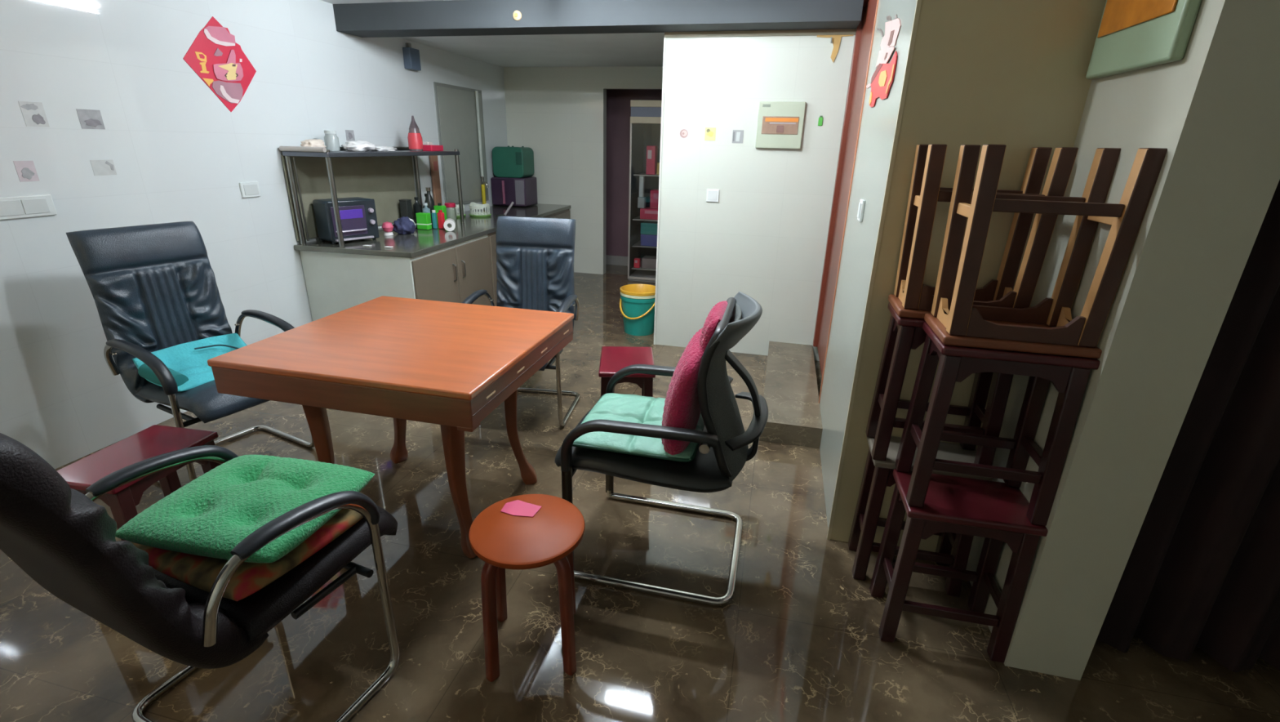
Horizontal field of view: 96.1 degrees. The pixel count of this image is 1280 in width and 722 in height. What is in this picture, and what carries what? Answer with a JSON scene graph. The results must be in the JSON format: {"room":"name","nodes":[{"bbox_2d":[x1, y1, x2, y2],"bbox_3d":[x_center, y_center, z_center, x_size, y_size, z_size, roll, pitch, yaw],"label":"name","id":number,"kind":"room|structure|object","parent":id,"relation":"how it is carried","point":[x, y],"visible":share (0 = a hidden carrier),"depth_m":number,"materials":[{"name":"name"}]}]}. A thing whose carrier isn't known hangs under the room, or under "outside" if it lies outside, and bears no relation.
{"room":"dining room","nodes":[
{"label":"dining room","id":0,"kind":"room"},
{"bbox_2d":[0,0,507,468],"bbox_3d":[-2.496,-1.042,3.495,0.150,2.360,9.100,6,21,12],"label":"wall","id":1,"kind":"structure","parent":0,"point":[178,153],"depth_m":2.98,"materials":[{"name":"paint"}]},
{"bbox_2d":[13,160,39,182],"bbox_3d":[-2.659,-0.823,2.494,0.003,0.085,0.070,6,21,12],"label":"sticker","id":2,"kind":"object","parent":1,"relation":"attached to","point":[26,171],"visible":1,"depth_m":2.49,"materials":[{"name":"paper"}]},
{"bbox_2d":[21,167,34,179],"bbox_3d":[-2.658,-0.814,2.498,0.001,0.050,0.048,6,21,12],"label":"print","id":3,"kind":"object","parent":2,"relation":"attached to","point":[27,173],"depth_m":2.50},
{"bbox_2d":[0,194,57,219],"bbox_3d":[-2.669,-0.670,2.496,0.015,0.090,0.206,6,21,12],"label":"wall socket","id":4,"kind":"object","parent":1,"relation":"attached to","point":[42,205],"visible":1,"depth_m":2.50,"materials":[{"name":"white plastic"}]},
{"bbox_2d":[17,101,49,127],"bbox_3d":[-2.631,-1.071,2.499,0.003,0.100,0.085,6,21,12],"label":"sticker","id":5,"kind":"object","parent":1,"relation":"attached to","point":[33,113],"visible":1,"depth_m":2.50,"materials":[{"name":"white paper"}]},
{"bbox_2d":[21,103,38,110],"bbox_3d":[-2.632,-1.096,2.480,0.001,0.028,0.063,6,21,12],"label":"print","id":6,"kind":"object","parent":5,"relation":"on","point":[24,106],"depth_m":2.48},
{"bbox_2d":[32,113,45,124],"bbox_3d":[-2.629,-1.057,2.514,0.001,0.044,0.045,6,21,12],"label":"print","id":7,"kind":"object","parent":5,"relation":"attached to","point":[37,118],"depth_m":2.52},
{"bbox_2d":[75,108,105,128],"bbox_3d":[-2.580,-1.135,2.703,0.003,0.085,0.100,6,21,12],"label":"sticker","id":8,"kind":"object","parent":1,"relation":"attached to","point":[88,118],"visible":1,"depth_m":2.70,"materials":[{"name":"white paper"}]},
{"bbox_2d":[84,118,102,127],"bbox_3d":[-2.578,-1.122,2.712,0.001,0.038,0.073,6,21,12],"label":"print","id":9,"kind":"object","parent":8,"relation":"attached to","point":[89,122],"depth_m":2.71},
{"bbox_2d":[89,160,116,175],"bbox_3d":[-2.586,-0.932,2.775,0.003,0.070,0.100,6,21,12],"label":"sticker","id":10,"kind":"object","parent":1,"relation":"attached to","point":[100,167],"visible":1,"depth_m":2.77,"materials":[{"name":"white paper"}]},
{"bbox_2d":[105,160,114,170],"bbox_3d":[-2.579,-0.949,2.797,0.001,0.045,0.035,6,21,12],"label":"print","id":11,"kind":"object","parent":10,"relation":"attached to","point":[109,165],"depth_m":2.80},
{"bbox_2d":[182,16,256,111],"bbox_3d":[-2.387,-1.690,3.290,0.012,0.492,0.461,6,21,12],"label":"poster","id":12,"kind":"object","parent":1,"relation":"attached to","point":[215,55],"visible":1,"depth_m":3.28,"materials":[{"name":"red paper"}]},
{"bbox_2d":[239,181,261,197],"bbox_3d":[-2.399,-1.055,3.542,0.015,0.090,0.130,6,21,12],"label":"wall socket","id":13,"kind":"object","parent":1,"relation":"attached to","point":[248,189],"visible":1,"depth_m":3.53,"materials":[{"name":"white plastic"}]},
{"bbox_2d":[345,129,355,140],"bbox_3d":[-2.170,-1.688,4.307,0.003,0.075,0.090,6,21,12],"label":"sticker","id":14,"kind":"object","parent":1,"relation":"attached to","point":[349,134],"visible":1,"depth_m":4.30,"materials":[{"name":"white paper"}]},
{"bbox_2d":[348,132,352,138],"bbox_3d":[-2.169,-1.686,4.308,0.001,0.046,0.046,6,21,12],"label":"print","id":15,"kind":"object","parent":14,"relation":"attached to","point":[350,134],"depth_m":4.31},
{"bbox_2d":[402,42,421,70],"bbox_3d":[-1.924,-2.565,4.845,0.070,0.200,0.140,6,21,12],"label":"wall box","id":16,"kind":"object","parent":1,"relation":"attached to","point":[411,58],"visible":1,"depth_m":4.81,"materials":[{"name":"grey plastic"}]},
{"bbox_2d":[433,81,488,204],"bbox_3d":[-1.781,-2.166,5.824,0.016,1.110,0.880,6,21,12],"label":"window","id":17,"kind":"structure","parent":1,"relation":"in","point":[455,105],"depth_m":5.74,"materials":[{"name":"glass"}]},
{"bbox_2d":[475,90,488,204],"bbox_3d":[-1.650,-2.209,6.030,0.094,1.130,0.039,12,23,26],"label":"pipe","id":18,"kind":"object","parent":1,"relation":"attached to","point":[483,191],"visible":0.98,"depth_m":6.03,"materials":[{"name":"silver metal"}]},
{"bbox_2d":[481,176,488,187],"bbox_3d":[-1.656,-1.907,6.139,0.086,0.112,0.026,14,24,29],"label":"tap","id":19,"kind":"object","parent":18,"relation":"on","point":[482,179],"depth_m":6.13,"materials":[{"name":"metal"}]},
{"bbox_2d":[320,0,664,66],"bbox_3d":[0.399,-1.839,2.452,6.050,0.195,9.100,6,21,12],"label":"ceiling","id":20,"kind":"structure","parent":0,"point":[631,49],"depth_m":5.05,"materials":[{"name":"paint"}]},
{"bbox_2d":[1096,179,1279,671],"bbox_3d":[2.153,-0.105,1.326,1.520,2.302,0.116,6,21,12],"label":"curtain","id":21,"kind":"object","parent":20,"relation":"hanging from","point":[1202,570],"visible":0.75,"depth_m":1.65,"materials":[{"name":"black fabric"}]},
{"bbox_2d":[503,66,662,274],"bbox_3d":[-0.416,-2.179,6.641,2.320,2.360,0.120,6,21,12],"label":"wall","id":22,"kind":"structure","parent":0,"point":[559,113],"depth_m":6.55,"materials":[{"name":"paint"}]},
{"bbox_2d":[605,89,662,256],"bbox_3d":[-0.272,-2.385,7.197,2.320,2.360,0.100,6,21,12],"label":"door frame","id":23,"kind":"structure","parent":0,"point":[618,101],"depth_m":7.12,"materials":[{"name":"brown wood"}]},
{"bbox_2d":[605,254,627,266],"bbox_3d":[-0.030,-1.288,7.479,1.700,0.120,0.015,6,21,12],"label":"baseboard","id":24,"kind":"structure","parent":23,"relation":"attached to","point":[610,260],"depth_m":7.53,"materials":[{"name":"grey"}]},
{"bbox_2d":[0,264,1279,721],"bbox_3d":[0.342,0.417,3.304,6.050,0.100,9.100,6,21,12],"label":"floor","id":25,"kind":"structure","parent":0,"point":[797,638],"depth_m":1.87,"materials":[{"name":"stone"}]},
{"bbox_2d":[56,424,220,540],"bbox_3d":[-1.673,0.540,1.988,0.265,0.505,0.375,5,21,9],"label":"wooden stool","id":26,"kind":"object","parent":25,"relation":"on","point":[155,440],"visible":0.28,"depth_m":1.88,"materials":[{"name":"red wood"}]},
{"bbox_2d":[66,221,314,484],"bbox_3d":[-1.964,-0.025,2.611,0.749,1.105,0.588,12,23,26],"label":"leather chair","id":27,"kind":"object","parent":25,"relation":"on","point":[153,287],"visible":0.7,"depth_m":2.54,"materials":[{"name":"leather"}]},
{"bbox_2d":[132,332,247,391],"bbox_3d":[-1.946,-0.001,2.606,0.361,0.111,0.456,12,23,26],"label":"seat cushion","id":28,"kind":"object","parent":27,"relation":"on","point":[187,362],"visible":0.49,"depth_m":2.59,"materials":[{"name":"teal fabric"}]},
{"bbox_2d":[0,432,399,721],"bbox_3d":[-1.071,0.471,1.424,0.588,1.059,0.802,10,22,21],"label":"leather chair","id":29,"kind":"object","parent":25,"relation":"on","point":[64,540],"visible":0.9,"depth_m":1.18,"materials":[{"name":"leather"}]},
{"bbox_2d":[131,504,377,600],"bbox_3d":[-1.024,0.438,1.536,0.451,0.074,0.421,9,22,20],"label":"seat cushion","id":30,"kind":"object","parent":29,"relation":"on","point":[201,572],"visible":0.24,"depth_m":1.36,"materials":[{"name":"fabric"}]},
{"bbox_2d":[115,454,375,562],"bbox_3d":[-1.016,0.372,1.520,0.460,0.076,0.400,5,21,10],"label":"seat cushion","id":31,"kind":"object","parent":30,"relation":"on","point":[209,515],"visible":0.84,"depth_m":1.46,"materials":[{"name":"green fabric"}]},
{"bbox_2d":[207,295,573,558],"bbox_3d":[-0.892,0.260,2.407,0.986,0.790,0.930,6,21,12],"label":"square table","id":32,"kind":"object","parent":25,"relation":"on","point":[449,365],"visible":0.91,"depth_m":2.07,"materials":[{"name":"brown wood"}]},
{"bbox_2d":[299,234,493,320],"bbox_3d":[-1.787,-0.556,4.513,0.888,0.764,1.140,6,21,12],"label":"base cabinet","id":33,"kind":"object","parent":25,"relation":"on","point":[335,282],"visible":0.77,"depth_m":3.99,"materials":[{"name":"wood"}]},
{"bbox_2d":[293,201,570,257],"bbox_3d":[-1.529,-1.352,5.320,0.880,0.164,3.350,6,21,12],"label":"countertop","id":34,"kind":"structure","parent":33,"relation":"on","point":[422,242],"depth_m":4.33,"materials":[{"name":"stone"}]},
{"bbox_2d":[312,196,379,244],"bbox_3d":[-2.069,-0.997,4.074,0.256,0.285,0.340,16,25,34],"label":"toaster oven","id":35,"kind":"object","parent":34,"relation":"on","point":[358,219],"visible":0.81,"depth_m":3.99,"materials":[{"name":"black metal"}]},
{"bbox_2d":[335,235,373,241],"bbox_3d":[-1.999,-0.859,4.036,0.025,0.012,0.265,16,25,34],"label":"tray","id":36,"kind":"object","parent":35,"relation":"on","point":[346,238],"depth_m":4.03,"materials":[{"name":"silver metal"}]},
{"bbox_2d":[279,146,464,246],"bbox_3d":[-1.948,-1.312,4.428,0.447,0.631,1.471,6,21,12],"label":"rack","id":37,"kind":"object","parent":34,"relation":"on","point":[311,173],"visible":0.84,"depth_m":4.25,"materials":[{"name":"silver metal"}]},
{"bbox_2d":[300,138,325,146],"bbox_3d":[-2.158,-1.426,3.800,0.135,0.076,0.174,16,25,33],"label":"plastic bag","id":38,"kind":"object","parent":37,"relation":"on","point":[308,143],"visible":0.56,"depth_m":3.76,"materials":[{"name":"beige plastic"}]},
{"bbox_2d":[324,130,340,151],"bbox_3d":[-2.122,-1.516,3.958,0.090,0.130,0.090,6,21,12],"label":"glass jar","id":39,"kind":"object","parent":37,"relation":"on","point":[331,143],"visible":0.94,"depth_m":3.93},
{"bbox_2d":[341,140,376,151],"bbox_3d":[-2.009,-1.535,4.101,0.217,0.074,0.239,20,27,40],"label":"plastic bag","id":40,"kind":"object","parent":37,"relation":"on","point":[358,145],"visible":0.98,"depth_m":4.03,"materials":[{"name":"white plastic"}]},
{"bbox_2d":[282,150,459,157],"bbox_3d":[-1.934,-1.566,4.338,0.435,0.030,1.455,6,21,12],"label":"shelf","id":41,"kind":"object","parent":37,"relation":"attached to","point":[286,153],"depth_m":4.00,"materials":[{"name":"grey metal"}]},
{"bbox_2d":[371,146,397,151],"bbox_3d":[-1.935,-1.595,4.320,0.184,0.035,0.235,6,21,12],"label":"plastic bag","id":42,"kind":"object","parent":37,"relation":"on","point":[378,148],"visible":0.86,"depth_m":4.26,"materials":[{"name":"white plastic"}]},
{"bbox_2d":[407,115,423,151],"bbox_3d":[-1.811,-1.827,4.618,0.110,0.265,0.110,6,21,12],"label":"sauce bottle","id":43,"kind":"object","parent":37,"relation":"on","point":[415,138],"visible":1,"depth_m":4.59,"materials":[{"name":"red plastic"}]},
{"bbox_2d":[422,142,443,151],"bbox_3d":[-1.756,-1.803,4.833,0.120,0.070,0.180,6,21,12],"label":"carton","id":44,"kind":"object","parent":37,"relation":"on","point":[428,146],"visible":0.77,"depth_m":4.76,"materials":[{"name":"red cardboard"}]},
{"bbox_2d":[382,221,393,235],"bbox_3d":[-1.920,-1.010,4.379,0.084,0.100,0.084,6,21,12],"label":"brush","id":45,"kind":"object","parent":34,"relation":"on","point":[387,226],"visible":1,"depth_m":4.36,"materials":[{"name":"pink plastic"}]},
{"bbox_2d":[392,216,415,234],"bbox_3d":[-1.824,-1.054,4.463,0.167,0.128,0.182,6,21,12],"label":"cloth","id":46,"kind":"object","parent":34,"relation":"on","point":[403,225],"visible":0.99,"depth_m":4.41,"materials":[{"name":"blue fabric"}]},
{"bbox_2d":[399,199,413,219],"bbox_3d":[-1.986,-1.265,4.894,0.074,0.210,0.074,6,21,12],"label":"box","id":47,"kind":"object","parent":34,"relation":"on","point":[406,207],"visible":0.8,"depth_m":4.86,"materials":[{"name":"black plastic"}]},
{"bbox_2d":[413,196,422,223],"bbox_3d":[-1.936,-1.312,5.007,0.070,0.220,0.070,6,21,12],"label":"bottle","id":48,"kind":"object","parent":34,"relation":"on","point":[416,206],"visible":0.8,"depth_m":4.97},
{"bbox_2d":[415,212,431,229],"bbox_3d":[-1.765,-1.142,4.696,0.101,0.130,0.061,6,21,12],"label":"canister","id":49,"kind":"object","parent":34,"relation":"on","point":[423,220],"visible":1,"depth_m":4.67,"materials":[{"name":"plastic"}]},
{"bbox_2d":[422,202,431,222],"bbox_3d":[-1.802,-1.236,4.857,0.064,0.190,0.064,6,21,12],"label":"bottle","id":50,"kind":"object","parent":34,"relation":"on","point":[425,209],"visible":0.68,"depth_m":4.82,"materials":[{"name":"plastic"}]},
{"bbox_2d":[424,186,435,222],"bbox_3d":[-1.841,-1.364,5.039,0.080,0.300,0.080,6,21,12],"label":"bottle","id":51,"kind":"object","parent":34,"relation":"on","point":[428,199],"visible":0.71,"depth_m":5.00,"materials":[{"name":"black glass"}]},
{"bbox_2d":[431,209,437,228],"bbox_3d":[-1.692,-1.166,4.734,0.030,0.152,0.030,6,21,12],"label":"tube","id":52,"kind":"object","parent":34,"relation":"on","point":[433,213],"visible":1,"depth_m":4.72,"materials":[{"name":"teal plastic"}]},
{"bbox_2d":[429,155,442,204],"bbox_3d":[-1.908,-1.639,5.394,0.026,0.560,0.100,6,21,12],"label":"wooden board","id":53,"kind":"object","parent":34,"relation":"on","point":[433,158],"visible":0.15,"depth_m":5.36,"materials":[{"name":"brown wood"}]},
{"bbox_2d":[433,202,447,224],"bbox_3d":[-1.723,-1.271,4.967,0.085,0.182,0.060,6,21,12],"label":"canister","id":54,"kind":"object","parent":34,"relation":"on","point":[439,206],"visible":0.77,"depth_m":4.93,"materials":[{"name":"plastic"}]},
{"bbox_2d":[437,209,444,228],"bbox_3d":[-1.639,-1.168,4.742,0.045,0.152,0.040,6,21,12],"label":"bottle","id":55,"kind":"object","parent":34,"relation":"on","point":[441,218],"visible":0.92,"depth_m":4.73,"materials":[{"name":"red plastic"}]},
{"bbox_2d":[443,217,455,231],"bbox_3d":[-1.547,-1.107,4.675,0.090,0.090,0.100,-4,21,-15],"label":"paper roll","id":56,"kind":"object","parent":34,"relation":"on","point":[448,220],"visible":1,"depth_m":4.63,"materials":[{"name":"white paper"}]},
{"bbox_2d":[444,202,456,220],"bbox_3d":[-1.725,-1.360,5.242,0.096,0.155,0.096,6,21,12],"label":"lidded jar","id":57,"kind":"object","parent":34,"relation":"on","point":[450,206],"visible":0.81,"depth_m":5.20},
{"bbox_2d":[443,204,466,217],"bbox_3d":[-1.783,-1.450,5.519,0.216,0.124,0.216,13,24,28],"label":"basket","id":58,"kind":"object","parent":34,"relation":"on","point":[456,206],"visible":0.27,"depth_m":5.47,"materials":[{"name":"white plastic"}]},
{"bbox_2d":[468,201,491,217],"bbox_3d":[-1.561,-1.477,5.606,0.216,0.124,0.216,13,24,28],"label":"basket","id":59,"kind":"object","parent":34,"relation":"on","point":[473,205],"visible":1,"depth_m":5.55,"materials":[{"name":"white plastic"}]},
{"bbox_2d":[468,213,491,217],"bbox_3d":[-1.562,-1.427,5.625,0.216,0.017,0.216,13,24,28],"label":"tray","id":60,"kind":"object","parent":59,"relation":"on","point":[476,215],"depth_m":5.55,"materials":[{"name":"green plastic"}]},
{"bbox_2d":[490,176,537,206],"bbox_3d":[-1.429,-1.935,6.549,0.400,0.300,0.370,6,21,12],"label":"box","id":61,"kind":"object","parent":34,"relation":"on","point":[522,192],"visible":0.95,"depth_m":6.41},
{"bbox_2d":[492,145,534,177],"bbox_3d":[-1.419,-2.235,6.448,0.370,0.332,0.305,6,21,12],"label":"bin","id":62,"kind":"object","parent":61,"relation":"on","point":[508,162],"visible":1,"depth_m":6.33,"materials":[{"name":"green plastic"}]},
{"bbox_2d":[487,231,497,306],"bbox_3d":[-1.540,-0.938,5.543,0.851,0.764,1.090,6,21,12],"label":"base cabinet","id":63,"kind":"object","parent":25,"relation":"on","point":[491,236],"visible":0.04,"depth_m":4.95,"materials":[{"name":"grey wood"}]},
{"bbox_2d":[462,216,580,426],"bbox_3d":[-0.665,-0.221,3.249,0.588,1.082,0.749,4,21,6],"label":"leather chair","id":64,"kind":"object","parent":25,"relation":"on","point":[535,255],"visible":0.59,"depth_m":3.37,"materials":[{"name":"leather"}]},
{"bbox_2d":[468,493,585,681],"bbox_3d":[-0.334,0.690,1.760,0.334,0.451,0.334,-1,21,-7],"label":"round stool","id":65,"kind":"object","parent":25,"relation":"on","point":[503,540],"visible":0.99,"depth_m":1.65,"materials":[{"name":"brown wood"}]},
{"bbox_2d":[500,499,542,516],"bbox_3d":[-0.362,0.449,1.753,0.113,0.002,0.076,6,21,12],"label":"card","id":66,"kind":"object","parent":65,"relation":"on","point":[517,508],"visible":1,"depth_m":1.75,"materials":[{"name":"pink paper"}]},
{"bbox_2d":[542,208,570,218],"bbox_3d":[-1.303,-1.306,6.530,0.815,0.764,1.050,6,21,12],"label":"base cabinet","id":67,"kind":"object","parent":25,"relation":"on","point":[566,214],"visible":0.09,"depth_m":6.53,"materials":[{"name":"grey wood"}]},
{"bbox_2d":[598,346,655,396],"bbox_3d":[-0.070,0.226,2.928,0.265,0.505,0.375,1,21,-2],"label":"wooden stool","id":68,"kind":"object","parent":25,"relation":"on","point":[613,358],"visible":0.32,"depth_m":2.78,"materials":[{"name":"red wood"}]},
{"bbox_2d":[619,294,654,335],"bbox_3d":[-0.007,-0.403,4.853,0.335,0.323,0.335,6,21,12],"label":"plastic bucket","id":69,"kind":"object","parent":25,"relation":"on","point":[638,314],"visible":0.73,"depth_m":4.74,"materials":[{"name":"teal plastic"}]},
{"bbox_2d":[620,292,655,298],"bbox_3d":[-0.003,-0.431,4.846,0.334,0.320,0.334,6,21,12],"label":"plastic bucket","id":70,"kind":"object","parent":69,"relation":"in","point":[621,293],"visible":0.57,"depth_m":4.65,"materials":[{"name":"white plastic"}]},
{"bbox_2d":[619,284,655,296],"bbox_3d":[-0.002,-0.457,4.836,0.338,0.316,0.338,6,21,12],"label":"plastic bucket","id":71,"kind":"object","parent":70,"relation":"in","point":[642,290],"visible":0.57,"depth_m":4.89,"materials":[{"name":"yellow plastic"}]},
{"bbox_2d":[627,99,662,282],"bbox_3d":[0.316,-1.899,6.559,0.765,1.930,0.575,6,21,12],"label":"display cabinet","id":72,"kind":"object","parent":25,"relation":"on","point":[646,114],"visible":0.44,"depth_m":6.32,"materials":[{"name":"clear glass"}]},
{"bbox_2d":[554,291,768,605],"bbox_3d":[0.090,0.265,2.120,0.727,1.002,0.592,6,21,12],"label":"office chair","id":73,"kind":"object","parent":25,"relation":"on","point":[722,451],"visible":0.88,"depth_m":1.94,"materials":[{"name":"black plastic"}]},
{"bbox_2d":[572,392,704,462],"bbox_3d":[0.013,0.228,2.128,0.442,0.053,0.452,6,21,12],"label":"seat cushion","id":74,"kind":"object","parent":73,"relation":"on","point":[635,408],"visible":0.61,"depth_m":2.07,"materials":[{"name":"teal fabric"}]},
{"bbox_2d":[661,301,728,454],"bbox_3d":[0.196,0.052,2.016,0.188,0.501,0.452,6,21,12],"label":"cushion","id":75,"kind":"object","parent":74,"relation":"on","point":[682,409],"visible":0.62,"depth_m":1.84,"materials":[{"name":"fabric"}]},
{"bbox_2d":[759,341,822,448],"bbox_3d":[0.972,0.158,3.724,0.318,0.118,1.404,6,21,12],"label":"step","id":76,"kind":"structure","parent":25,"relation":"on","point":[791,395],"depth_m":3.40,"materials":[{"name":"stone"}]},
{"bbox_2d":[848,435,993,596],"bbox_3d":[1.003,0.560,2.114,0.370,0.505,0.215,6,21,12],"label":"wooden stool","id":77,"kind":"object","parent":25,"relation":"on","point":[877,474],"visible":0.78,"depth_m":2.06,"materials":[{"name":"brown wood"}]},
{"bbox_2d":[865,302,1013,465],"bbox_3d":[1.005,0.086,1.937,0.370,0.505,0.215,6,21,12],"label":"wooden stool","id":78,"kind":"object","parent":77,"relation":"on","point":[904,334],"visible":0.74,"depth_m":1.90,"materials":[{"name":"brown wood"}]},
{"bbox_2d":[888,143,1078,319],"bbox_3d":[1.014,-0.389,1.759,0.370,0.505,0.215,6,21,12],"label":"wooden stool","id":79,"kind":"object","parent":78,"relation":"on","point":[911,298],"visible":0.72,"depth_m":1.72,"materials":[{"name":"brown wood"}]},
{"bbox_2d":[869,468,1048,662],"bbox_3d":[0.998,0.654,1.864,0.375,0.505,0.250,6,21,11],"label":"wooden stool","id":80,"kind":"object","parent":25,"relation":"on","point":[996,512],"visible":0.98,"depth_m":1.78,"materials":[{"name":"brown wood"}]},
{"bbox_2d":[894,321,1100,525],"bbox_3d":[1.016,0.175,1.702,0.375,0.505,0.250,6,21,12],"label":"wooden stool","id":81,"kind":"object","parent":80,"relation":"on","point":[1069,375],"visible":0.88,"depth_m":1.63,"materials":[{"name":"brown wood"}]},
{"bbox_2d":[924,144,1167,358],"bbox_3d":[1.029,-0.300,1.527,0.375,0.505,0.245,6,21,12],"label":"wooden stool","id":82,"kind":"object","parent":81,"relation":"on","point":[1048,326],"visible":1,"depth_m":1.49,"materials":[{"name":"brown wood"}]},
{"bbox_2d":[655,35,854,360],"bbox_3d":[1.418,-1.661,5.394,1.880,2.360,3.080,6,21,12],"label":"wall partition","id":83,"kind":"structure","parent":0,"point":[764,239],"depth_m":4.04,"materials":[{"name":"paint"}]},
{"bbox_2d":[333,0,863,37],"bbox_3d":[-0.403,-2.277,3.797,3.530,0.165,0.270,6,21,12],"label":"beam","id":84,"kind":"structure","parent":83,"relation":"attached to","point":[450,17],"depth_m":3.69,"materials":[{"name":"paint"}]},
{"bbox_2d":[512,10,521,20],"bbox_3d":[-0.803,-2.251,3.747,0.056,0.056,0.027,6,21,12],"label":"round sensor","id":85,"kind":"object","parent":84,"relation":"attached to","point":[517,15],"visible":1,"depth_m":3.74,"materials":[{"name":"white plastic"}]},
{"bbox_2d":[653,37,666,344],"bbox_3d":[0.141,-1.145,4.221,0.012,2.165,0.008,6,21,12],"label":"trim","id":86,"kind":"structure","parent":83,"relation":"attached to","point":[664,38],"depth_m":4.17,"materials":[{"name":"white paint"}]},
{"bbox_2d":[678,126,689,140],"bbox_3d":[0.306,-1.587,4.016,0.074,0.084,0.005,6,21,12],"label":"sticker","id":87,"kind":"object","parent":83,"relation":"attached to","point":[683,132],"visible":1,"depth_m":4.01,"materials":[{"name":"white paper"}]},
{"bbox_2d":[704,127,715,140],"bbox_3d":[0.486,-1.568,3.977,0.074,0.084,0.004,6,21,12],"label":"sticker","id":88,"kind":"object","parent":83,"relation":"attached to","point":[710,132],"visible":1,"depth_m":3.98,"materials":[{"name":"yellow paper"}]},
{"bbox_2d":[706,188,719,202],"bbox_3d":[0.519,-1.181,4.107,0.088,0.088,0.013,6,21,12],"label":"light switch","id":89,"kind":"object","parent":83,"relation":"attached to","point":[713,195],"visible":1,"depth_m":4.10,"materials":[{"name":"white plastic"}]},
{"bbox_2d":[732,129,743,142],"bbox_3d":[0.670,-1.537,3.941,0.074,0.084,0.004,6,21,12],"label":"sticker","id":90,"kind":"object","parent":83,"relation":"attached to","point":[737,135],"visible":1,"depth_m":3.94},
{"bbox_2d":[664,28,856,37],"bbox_3d":[0.752,-2.107,3.701,1.210,0.030,0.015,6,21,12],"label":"trim","id":91,"kind":"structure","parent":83,"relation":"attached to","point":[850,31],"depth_m":3.69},
{"bbox_2d":[755,101,805,149],"bbox_3d":[0.936,-1.573,3.841,0.300,0.290,0.036,6,21,12],"label":"box","id":92,"kind":"object","parent":83,"relation":"attached to","point":[780,123],"visible":1,"depth_m":3.83,"materials":[{"name":"white plastic"}]},
{"bbox_2d":[817,115,822,125],"bbox_3d":[1.190,-1.582,3.789,0.028,0.062,0.006,6,21,12],"label":"tag","id":93,"kind":"object","parent":83,"relation":"attached to","point":[820,118],"visible":1,"depth_m":3.79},
{"bbox_2d":[817,34,853,62],"bbox_3d":[1.219,-1.971,3.621,0.220,0.165,0.033,6,21,12],"label":"sticker","id":94,"kind":"object","parent":83,"relation":"attached to","point":[836,39],"visible":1,"depth_m":3.62,"materials":[{"name":"yellow paper"}]},
{"bbox_2d":[819,0,916,529],"bbox_3d":[1.177,-0.535,2.400,0.497,2.360,1.110,6,21,12],"label":"wall","id":95,"kind":"structure","parent":0,"point":[878,122],"depth_m":2.41,"materials":[{"name":"paint"}]},
{"bbox_2d":[857,199,865,222],"bbox_3d":[0.926,-0.632,2.413,0.016,0.086,0.086,6,21,12],"label":"light switch","id":96,"kind":"object","parent":95,"relation":"attached to","point":[862,202],"visible":1,"depth_m":2.38,"materials":[{"name":"white plastic"}]},
{"bbox_2d":[826,0,921,539],"bbox_3d":[0.802,-0.373,1.946,0.012,2.360,0.011,6,21,12],"label":"trim","id":97,"kind":"structure","parent":95,"relation":"attached to","point":[913,33],"depth_m":1.94,"materials":[{"name":"wood"}]},
{"bbox_2d":[866,14,901,106],"bbox_3d":[0.974,-1.215,2.325,0.008,0.341,0.843,6,21,12],"label":"cutout","id":98,"kind":"object","parent":95,"relation":"attached to","point":[882,80],"visible":1,"depth_m":2.19,"materials":[{"name":"red paper"}]},
{"bbox_2d":[878,70,887,86],"bbox_3d":[0.929,-1.080,2.202,0.002,0.064,0.213,6,21,12],"label":"print","id":99,"kind":"object","parent":98,"relation":"attached to","point":[882,80],"depth_m":2.19,"materials":[{"name":"yellow paper"}]},
{"bbox_2d":[830,0,1106,554],"bbox_3d":[1.048,-0.347,1.892,0.493,2.360,0.004,6,21,12],"label":"wall","id":100,"kind":"structure","parent":95,"relation":"attached to","point":[1012,73],"depth_m":1.74,"materials":[{"name":"beige paint"}]},
{"bbox_2d":[965,0,1279,679],"bbox_3d":[1.329,-0.225,1.590,0.208,2.360,0.505,6,21,12],"label":"wall pier","id":101,"kind":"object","parent":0,"point":[1215,109],"visible":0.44,"depth_m":1.41,"materials":[{"name":"paint"}]},
{"bbox_2d":[1085,0,1201,79],"bbox_3d":[1.232,-0.900,1.389,0.038,0.360,0.400,6,21,12],"label":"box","id":102,"kind":"object","parent":101,"relation":"attached to","point":[1132,35],"visible":1,"depth_m":1.39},
{"bbox_3d":[1.467,-0.901,3.386,0.427,2.360,1.070,6,21,12],"label":"doorway","id":103,"kind":"structure","parent":0,"visible":0},
{"bbox_2d":[813,0,879,403],"bbox_3d":[1.222,-0.926,3.438,0.076,2.360,1.074,6,21,12],"label":"door","id":104,"kind":"structure","parent":103,"relation":"attached to","point":[864,32],"depth_m":3.57,"materials":[{"name":"brown wood"}]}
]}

